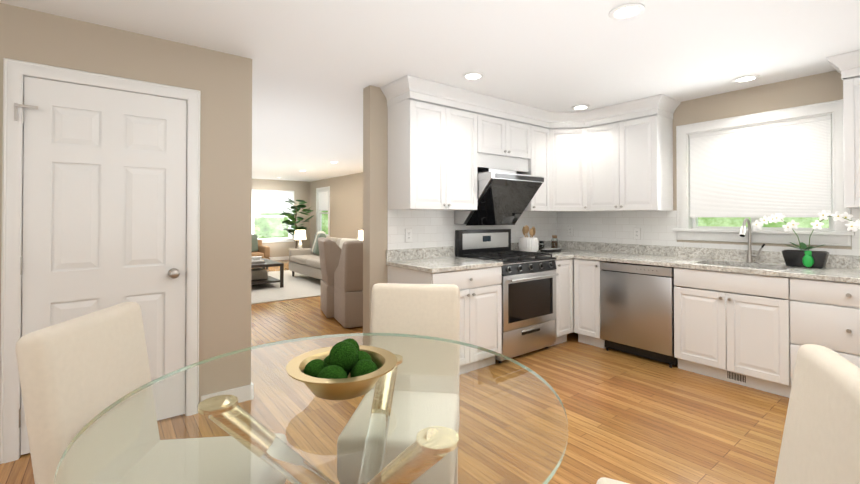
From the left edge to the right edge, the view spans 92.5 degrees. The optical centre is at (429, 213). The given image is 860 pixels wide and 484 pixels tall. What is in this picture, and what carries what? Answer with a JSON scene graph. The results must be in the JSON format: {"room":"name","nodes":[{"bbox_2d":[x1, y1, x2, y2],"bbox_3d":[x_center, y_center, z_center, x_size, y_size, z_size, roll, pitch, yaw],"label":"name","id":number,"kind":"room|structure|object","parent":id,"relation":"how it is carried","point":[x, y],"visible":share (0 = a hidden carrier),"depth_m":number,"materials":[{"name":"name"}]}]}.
{"room":"kitchen and dining room","nodes":[
{"label":"kitchen and dining room","id":0,"kind":"room"},
{"bbox_2d":[0,3,387,402],"bbox_3d":[-0.796,0.113,3.455,7.420,2.470,0.120,0,-1,-38],"label":"wall","id":1,"kind":"structure","parent":0,"point":[221,82],"depth_m":2.85,"materials":[{"name":"beige paint"}]},
{"bbox_2d":[14,76,186,454],"bbox_3d":[-1.936,0.285,2.476,0.814,2.082,0.110,0,-1,-38],"label":"door","id":2,"kind":"structure","parent":1,"relation":"in","point":[104,198],"depth_m":2.49,"materials":[{"name":"white wood"}]},
{"bbox_2d":[0,58,200,463],"bbox_3d":[-1.962,0.252,2.539,0.937,2.173,0.138,0,-1,-38],"label":"door frame","id":3,"kind":"structure","parent":1,"relation":"attached to","point":[15,72],"depth_m":2.25,"materials":[{"name":"white wood"}]},
{"bbox_2d":[201,382,253,402],"bbox_3d":[-1.418,1.289,2.889,0.335,0.105,0.035,0,-1,-38],"label":"baseboard","id":4,"kind":"structure","parent":1,"relation":"attached to","point":[246,396],"depth_m":2.92,"materials":[{"name":"white wood"}]},
{"bbox_2d":[385,75,456,209],"bbox_3d":[-0.086,-0.576,3.690,0.447,1.084,0.382,0,-1,-38],"label":"upper cabinet","id":5,"kind":"object","parent":1,"relation":"attached to","point":[446,142],"depth_m":3.57,"materials":[{"name":"white wood"}]},
{"bbox_2d":[451,88,480,210],"bbox_3d":[0.179,-0.574,3.895,0.449,1.084,0.382,0,-1,-38],"label":"upper cabinet","id":6,"kind":"object","parent":1,"relation":"attached to","point":[468,102],"depth_m":3.83,"materials":[{"name":"white wood"}]},
{"bbox_2d":[387,210,558,255],"bbox_3d":[0.616,0.027,4.467,2.520,0.940,0.008,0,-1,-38],"label":"tile backsplash","id":7,"kind":"structure","parent":1,"relation":"attached to","point":[433,228],"depth_m":4.06,"materials":[{"name":"white tile"}]},
{"bbox_2d":[405,229,411,241],"bbox_3d":[-0.198,0.206,3.826,0.078,0.124,0.008,0,-1,-38],"label":"electrical outlet","id":8,"kind":"object","parent":7,"relation":"attached to","point":[408,235],"visible":1,"depth_m":3.82,"materials":[{"name":"white plastic"}]},
{"bbox_2d":[481,94,508,169],"bbox_3d":[0.490,-0.572,4.136,0.451,1.084,0.382,0,-1,-38],"label":"upper cabinet","id":9,"kind":"object","parent":1,"relation":"attached to","point":[494,111],"depth_m":4.05,"materials":[{"name":"white wood"}]},
{"bbox_2d":[454,168,543,225],"bbox_3d":[0.711,-0.161,4.207,0.774,0.565,0.521,0,-1,-38],"label":"range hood","id":10,"kind":"object","parent":1,"relation":"attached to","point":[504,197],"visible":0.92,"depth_m":4.08,"materials":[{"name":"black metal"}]},
{"bbox_2d":[509,102,532,211],"bbox_3d":[0.845,-0.569,4.411,0.446,1.084,0.382,0,-1,-38],"label":"upper cabinet","id":11,"kind":"object","parent":1,"relation":"attached to","point":[520,117],"depth_m":4.30,"materials":[{"name":"white wood"}]},
{"bbox_2d":[533,107,552,211],"bbox_3d":[1.138,-0.567,4.623,0.376,1.084,0.405,0,-1,-38],"label":"upper cabinet","id":12,"kind":"object","parent":1,"relation":"attached to","point":[542,119],"depth_m":4.52,"materials":[{"name":"white wood"}]},
{"bbox_2d":[252,178,310,256],"bbox_3d":[-6.734,0.188,11.125,7.420,2.470,0.120,0,-1,-38],"label":"wall","id":13,"kind":"structure","parent":0,"point":[301,189],"depth_m":12.89,"materials":[{"name":"beige paint"}]},
{"bbox_2d":[252,189,293,242],"bbox_3d":[-5.264,0.084,12.233,2.480,1.600,0.168,0,-1,-38],"label":"window","id":14,"kind":"structure","parent":13,"relation":"in","point":[291,239],"depth_m":12.61,"materials":[{"name":"white wood"}]},
{"bbox_2d":[252,193,290,212],"bbox_3d":[-5.262,-0.158,12.234,2.224,0.910,0.040,0,-1,-38],"label":"window blind","id":15,"kind":"object","parent":14,"relation":"attached to","point":[267,203],"visible":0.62,"depth_m":12.52,"materials":[{"name":"white fabric"}]},
{"bbox_2d":[269,256,288,260],"bbox_3d":[-6.755,1.369,11.011,7.260,0.105,0.014,0,-1,-38],"label":"baseboard","id":16,"kind":"structure","parent":13,"relation":"attached to","point":[285,257],"depth_m":12.65,"materials":[{"name":"white wood"}]},
{"bbox_2d":[310,172,362,247],"bbox_3d":[-0.878,0.172,9.524,0.120,2.470,9.580,0,-1,-38],"label":"wall","id":17,"kind":"structure","parent":0,"point":[346,206],"depth_m":11.40,"materials":[{"name":"beige paint"}]},
{"bbox_2d":[316,186,329,236],"bbox_3d":[-3.224,-0.013,12.516,0.168,1.560,1.040,0,-1,-38],"label":"window","id":18,"kind":"structure","parent":17,"relation":"in","point":[317,211],"depth_m":12.80,"materials":[{"name":"white wood"}]},
{"bbox_2d":[318,190,327,210],"bbox_3d":[-3.226,-0.248,12.517,0.040,0.884,0.784,0,-1,-38],"label":"shade","id":19,"kind":"object","parent":18,"relation":"attached to","point":[323,201],"visible":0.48,"depth_m":12.52,"materials":[{"name":"white fabric"}]},
{"bbox_2d":[0,260,788,483],"bbox_3d":[-2.267,1.406,5.326,7.800,0.080,15.100,0,-1,-38],"label":"floor","id":20,"kind":"structure","parent":0,"point":[633,419],"depth_m":2.70,"materials":[{"name":"brown wood"}]},
{"bbox_2d":[15,302,286,483],"bbox_3d":[-0.815,0.822,1.316,0.600,1.009,0.459,0,-1,-6],"label":"dining chair","id":21,"kind":"object","parent":20,"relation":"on","point":[77,375],"visible":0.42,"depth_m":1.26,"materials":[{"name":"beige fabric"}]},
{"bbox_2d":[251,234,269,269],"bbox_3d":[-4.496,0.971,10.203,0.800,0.886,0.865,0,-1,-38],"label":"armchair","id":22,"kind":"object","parent":20,"relation":"on","point":[259,248],"visible":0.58,"depth_m":10.23,"materials":[{"name":"brown leather"}]},
{"bbox_2d":[251,270,320,303],"bbox_3d":[-3.304,1.385,8.014,4.050,0.014,3.580,0,-1,-38],"label":"living room rug","id":23,"kind":"object","parent":20,"relation":"on","point":[297,285],"visible":0.08,"depth_m":7.48,"materials":[{"name":"beige carpet"}]},
{"bbox_2d":[251,258,283,287],"bbox_3d":[-3.353,1.152,7.909,0.680,0.450,1.190,0,-1,-38],"label":"coffee table","id":24,"kind":"object","parent":23,"relation":"on","point":[270,263],"visible":0.44,"depth_m":7.62,"materials":[{"name":"brown wood"}]},
{"bbox_2d":[251,256,265,263],"bbox_3d":[-3.329,0.872,7.798,0.300,0.106,0.400,0,-1,-38],"label":"decor","id":25,"kind":"object","parent":24,"relation":"on","point":[255,259],"visible":0.85,"depth_m":7.71,"materials":[{"name":"grey"}]},
{"bbox_2d":[251,268,267,279],"bbox_3d":[-3.358,1.161,7.899,0.380,0.170,0.400,0,-1,-38],"label":"basket","id":26,"kind":"object","parent":24,"relation":"on","point":[258,273],"visible":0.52,"depth_m":7.77,"materials":[{"name":"beige wicker"}]},
{"bbox_2d":[289,231,360,279],"bbox_3d":[-2.122,0.892,8.567,0.970,0.983,2.189,0,-1,-38],"label":"sofa","id":27,"kind":"object","parent":23,"relation":"on","point":[305,261],"visible":0.4,"depth_m":8.66,"materials":[{"name":"beige fabric"}]},
{"bbox_2d":[280,197,313,249],"bbox_3d":[-4.033,0.480,12.315,1.062,1.908,1.088,0,-1,-38],"label":"fiddle leaf fig","id":28,"kind":"object","parent":20,"relation":"on","point":[293,222],"visible":0.81,"depth_m":12.29,"materials":[{"name":"green plant"}]},
{"bbox_2d":[54,333,567,483],"bbox_3d":[-0.277,0.949,1.307,1.360,0.755,1.360,0,-1,-38],"label":"dining table","id":29,"kind":"object","parent":20,"relation":"on","point":[427,449],"visible":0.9,"depth_m":1.26,"materials":[{"name":"clear glass"}]},
{"bbox_2d":[286,338,396,399],"bbox_3d":[-0.277,0.489,1.311,0.344,0.163,0.344,0,-1,-38],"label":"bowl","id":30,"kind":"object","parent":29,"relation":"on","point":[348,368],"visible":1,"depth_m":1.27,"materials":[{"name":"gold metal"}]},
{"bbox_2d":[318,237,341,317],"bbox_3d":[-1.190,0.846,5.683,0.638,1.023,0.560,0,-1,-23],"label":"chair","id":31,"kind":"object","parent":20,"relation":"on","point":[329,252],"visible":0.52,"depth_m":5.35,"materials":[{"name":"beige fabric"}]},
{"bbox_2d":[334,241,362,327],"bbox_3d":[-0.862,0.841,5.180,0.560,1.023,0.638,0,-1,-26],"label":"chair","id":32,"kind":"object","parent":20,"relation":"on","point":[348,292],"visible":0.6,"depth_m":4.86,"materials":[{"name":"beige fabric"}]},
{"bbox_2d":[337,283,459,483],"bbox_3d":[-0.103,0.841,1.815,0.446,0.980,0.582,0,-1,7],"label":"dining chair","id":33,"kind":"object","parent":20,"relation":"on","point":[431,310],"visible":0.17,"depth_m":1.97,"materials":[{"name":"beige fabric"}]},
{"bbox_2d":[387,258,574,374],"bbox_3d":[0.830,0.912,4.192,2.532,0.885,0.687,0,-1,-38],"label":"base cabinet","id":34,"kind":"object","parent":20,"relation":"on","point":[480,289],"visible":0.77,"depth_m":3.53,"materials":[{"name":"white wood"}]},
{"bbox_2d":[386,246,502,272],"bbox_3d":[0.125,0.395,3.659,0.796,0.136,0.677,0,-1,-38],"label":"countertop","id":35,"kind":"structure","parent":34,"relation":"on","point":[433,259],"depth_m":3.66,"materials":[{"name":"stone"}]},
{"bbox_2d":[511,241,573,259],"bbox_3d":[1.176,0.403,4.470,0.270,0.136,0.680,0,-1,-38],"label":"countertop","id":36,"kind":"structure","parent":34,"relation":"on","point":[567,250],"depth_m":4.71,"materials":[{"name":"stone"}]},
{"bbox_2d":[518,225,538,251],"bbox_3d":[1.107,0.285,4.623,0.221,0.303,0.221,0,-1,-38],"label":"utensil holder","id":37,"kind":"object","parent":36,"relation":"on","point":[529,244],"visible":0.94,"depth_m":4.55,"materials":[{"name":"white ceramic"}]},
{"bbox_2d":[540,248,560,252],"bbox_3d":[1.379,0.419,4.694,0.260,0.036,0.100,0,-1,-38],"label":"tray","id":38,"kind":"object","parent":36,"relation":"on","point":[547,250],"visible":1,"depth_m":4.64,"materials":[{"name":"black ceramic"}]},
{"bbox_2d":[539,241,544,250],"bbox_3d":[1.327,0.383,4.893,0.070,0.113,0.070,0,-1,-38],"label":"spice jar","id":39,"kind":"object","parent":38,"relation":"on","point":[541,245],"visible":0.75,"depth_m":4.87,"materials":[{"name":"clear glass"}]},
{"bbox_2d":[455,229,558,362],"bbox_3d":[0.779,0.761,4.110,0.782,1.185,0.706,0,-1,-38],"label":"range","id":40,"kind":"object","parent":20,"relation":"on","point":[528,283],"visible":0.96,"depth_m":3.92,"materials":[{"name":"silver metal"}]},
{"bbox_2d":[600,261,677,367],"bbox_3d":[2.123,0.916,3.990,0.614,0.874,0.659,0,-1,-38],"label":"dishwasher","id":41,"kind":"object","parent":20,"relation":"on","point":[637,309],"visible":0.83,"depth_m":3.77,"materials":[{"name":"silver metal"}]},
{"bbox_2d":[574,259,859,397],"bbox_3d":[2.840,0.901,3.102,0.687,0.885,3.541,0,-1,-38],"label":"base cabinet","id":42,"kind":"object","parent":20,"relation":"on","point":[759,342],"visible":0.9,"depth_m":3.13,"materials":[{"name":"white wood"}]},
{"bbox_2d":[546,240,859,283],"bbox_3d":[2.637,0.393,3.368,0.691,0.136,4.213,0,-1,-38],"label":"countertop","id":43,"kind":"structure","parent":42,"relation":"on","point":[842,268],"depth_m":3.67,"materials":[{"name":"stone"}]},
{"bbox_2d":[551,235,557,247],"bbox_3d":[1.509,0.352,4.984,0.076,0.175,0.076,0,-1,-38],"label":"jar","id":44,"kind":"object","parent":43,"relation":"on","point":[554,241],"visible":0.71,"depth_m":4.96,"materials":[{"name":"clear glass"}]},
{"bbox_2d":[688,264,785,299],"bbox_3d":[2.588,0.556,3.434,0.460,0.190,0.680,0,-1,-38],"label":"sink","id":45,"kind":"object","parent":43,"relation":"in","point":[740,273],"visible":0.04,"depth_m":3.33,"materials":[{"name":"silver metal"}]},
{"bbox_2d":[739,218,764,262],"bbox_3d":[2.744,0.232,3.507,0.246,0.387,0.138,0,-1,-38],"label":"faucet","id":46,"kind":"object","parent":43,"relation":"on","point":[750,255],"visible":1,"depth_m":3.57,"materials":[{"name":"silver metal"}]},
{"bbox_2d":[752,210,859,268],"bbox_3d":[2.974,0.198,3.252,0.275,0.449,0.662,0,-1,-38],"label":"orchid plant","id":47,"kind":"object","parent":43,"relation":"on","point":[804,256],"visible":1,"depth_m":3.20,"materials":[{"name":"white plant"}]},
{"bbox_2d":[726,370,746,383],"bbox_3d":[2.419,1.290,3.251,0.005,0.074,0.140,0,-1,-38],"label":"air vent register","id":48,"kind":"object","parent":42,"relation":"attached to","point":[736,377],"visible":0.96,"depth_m":3.25,"materials":[{"name":"white metal"}]},
{"bbox_2d":[596,344,859,483],"bbox_3d":[0.707,0.834,1.014,0.582,0.980,0.446,0,-1,26],"label":"dining chair","id":49,"kind":"object","parent":20,"relation":"on","point":[820,443],"visible":1,"depth_m":0.94,"materials":[{"name":"beige fabric"}]},
{"bbox_3d":[-3.383,1.209,10.724,0.440,0.420,0.440,0,-1,-38],"label":"end table","id":50,"kind":"object","parent":20,"relation":"on","visible":0},
{"bbox_2d":[294,230,305,248],"bbox_3d":[-3.383,0.719,10.729,0.300,0.559,0.300,0,-1,-38],"label":"table lamp","id":51,"kind":"object","parent":50,"relation":"on","point":[300,235],"visible":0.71,"depth_m":10.63,"materials":[{"name":"white fabric"}]},
{"bbox_3d":[-1.520,1.182,9.511,0.400,0.450,0.400,0,-1,-38],"label":"end table","id":52,"kind":"object","parent":20,"relation":"on","visible":0},
{"bbox_2d":[358,230,362,240],"bbox_3d":[-1.520,0.677,9.516,0.300,0.559,0.300,0,-1,-38],"label":"table lamp","id":53,"kind":"object","parent":52,"relation":"on","point":[360,235],"visible":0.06,"depth_m":9.40,"materials":[{"name":"white fabric"}]},
{"bbox_2d":[0,0,859,181],"bbox_3d":[-2.267,-1.144,5.351,7.800,0.080,15.100,0,-1,-38],"label":"ceiling","id":54,"kind":"structure","parent":0,"point":[318,66],"depth_m":2.80,"materials":[{"name":"white paint"}]},
{"bbox_2d":[462,72,483,79],"bbox_3d":[0.352,-1.118,3.357,0.184,0.009,0.184,0,-1,-38],"label":"recessed light","id":55,"kind":"object","parent":54,"relation":"in","point":[472,76],"visible":1,"depth_m":3.35,"materials":[{"name":"white plastic"}]},
{"bbox_2d":[572,105,589,109],"bbox_3d":[1.578,-1.109,4.306,0.184,0.009,0.184,0,-1,-38],"label":"recessed light","id":56,"kind":"object","parent":54,"relation":"in","point":[579,107],"visible":0.98,"depth_m":4.31,"materials":[{"name":"white plastic"}]},
{"bbox_2d":[609,3,644,19],"bbox_3d":[1.102,-1.128,2.306,0.184,0.009,0.184,0,-1,-38],"label":"recessed light","id":57,"kind":"object","parent":54,"relation":"in","point":[626,11],"visible":1,"depth_m":2.30,"materials":[{"name":"white plastic"}]},
{"bbox_2d":[732,75,759,82],"bbox_3d":[2.627,-1.117,3.424,0.184,0.009,0.184,0,-1,-38],"label":"recessed light","id":58,"kind":"object","parent":54,"relation":"in","point":[746,78],"visible":0.96,"depth_m":3.42,"materials":[{"name":"white plastic"}]},
{"bbox_2d":[579,70,852,255],"bbox_3d":[3.180,0.112,3.359,0.150,2.470,4.900,0,-1,-38],"label":"wall","id":59,"kind":"structure","parent":0,"point":[815,89],"depth_m":3.62,"materials":[{"name":"beige paint"}]},
{"bbox_2d":[553,111,588,211],"bbox_3d":[1.528,-0.569,4.543,0.353,1.082,0.348,0,-1,-38],"label":"upper cabinet","id":60,"kind":"object","parent":59,"relation":"attached to","point":[570,129],"depth_m":4.56,"materials":[{"name":"white wood"}]},
{"bbox_2d":[589,103,624,211],"bbox_3d":[1.957,-0.568,4.486,0.407,1.084,0.482,0,-1,-38],"label":"upper cabinet","id":61,"kind":"object","parent":59,"relation":"attached to","point":[606,124],"depth_m":4.35,"materials":[{"name":"white wood"}]},
{"bbox_2d":[625,95,672,210],"bbox_3d":[2.177,-0.571,4.222,0.382,1.084,0.430,0,-1,-38],"label":"upper cabinet","id":62,"kind":"object","parent":59,"relation":"attached to","point":[648,121],"depth_m":4.06,"materials":[{"name":"white wood"}]},
{"bbox_2d":[559,208,859,255],"bbox_3d":[2.908,0.146,3.580,0.008,0.361,4.214,0,-1,-38],"label":"tile backsplash","id":63,"kind":"structure","parent":59,"relation":"attached to","point":[657,227],"depth_m":4.43,"materials":[{"name":"white tile"}]},
{"bbox_2d":[633,228,640,238],"bbox_3d":[2.233,0.217,4.439,0.008,0.124,0.078,0,-1,-38],"label":"electrical outlet","id":64,"kind":"object","parent":63,"relation":"attached to","point":[636,233],"visible":1,"depth_m":4.44,"materials":[{"name":"white plastic"}]},
{"bbox_2d":[673,99,854,246],"bbox_3d":[2.901,-0.311,3.684,0.198,1.142,1.270,0,-1,-38],"label":"window","id":65,"kind":"structure","parent":59,"relation":"in","point":[840,234],"depth_m":3.55,"materials":[{"name":"white wood"}]},
{"bbox_2d":[689,115,831,216],"bbox_3d":[2.887,-0.372,3.674,0.040,0.815,1.014,0,-1,-38],"label":"shade","id":66,"kind":"object","parent":65,"relation":"attached to","point":[783,168],"visible":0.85,"depth_m":3.60,"materials":[{"name":"white fabric"}]},
{"bbox_2d":[826,50,859,207],"bbox_3d":[3.280,-0.585,2.763,0.424,1.084,0.834,0,-1,-38],"label":"upper cabinet","id":67,"kind":"object","parent":59,"relation":"attached to","point":[846,64],"depth_m":2.91,"materials":[{"name":"white wood"}]},
{"label":"outside","id":68,"kind":"structure","parent":0,"visible":0},
{"bbox_2d":[254,211,327,237],"bbox_3d":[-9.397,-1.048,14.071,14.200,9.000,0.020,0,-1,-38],"label":"foliage","id":69,"kind":"object","parent":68,"point":[270,225],"depth_m":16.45,"materials":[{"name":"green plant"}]},
{"bbox_2d":[698,217,828,227],"bbox_3d":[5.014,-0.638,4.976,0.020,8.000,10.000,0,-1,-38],"label":"foliage","id":70,"kind":"object","parent":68,"point":[736,220],"depth_m":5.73,"materials":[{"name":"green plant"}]}
]}

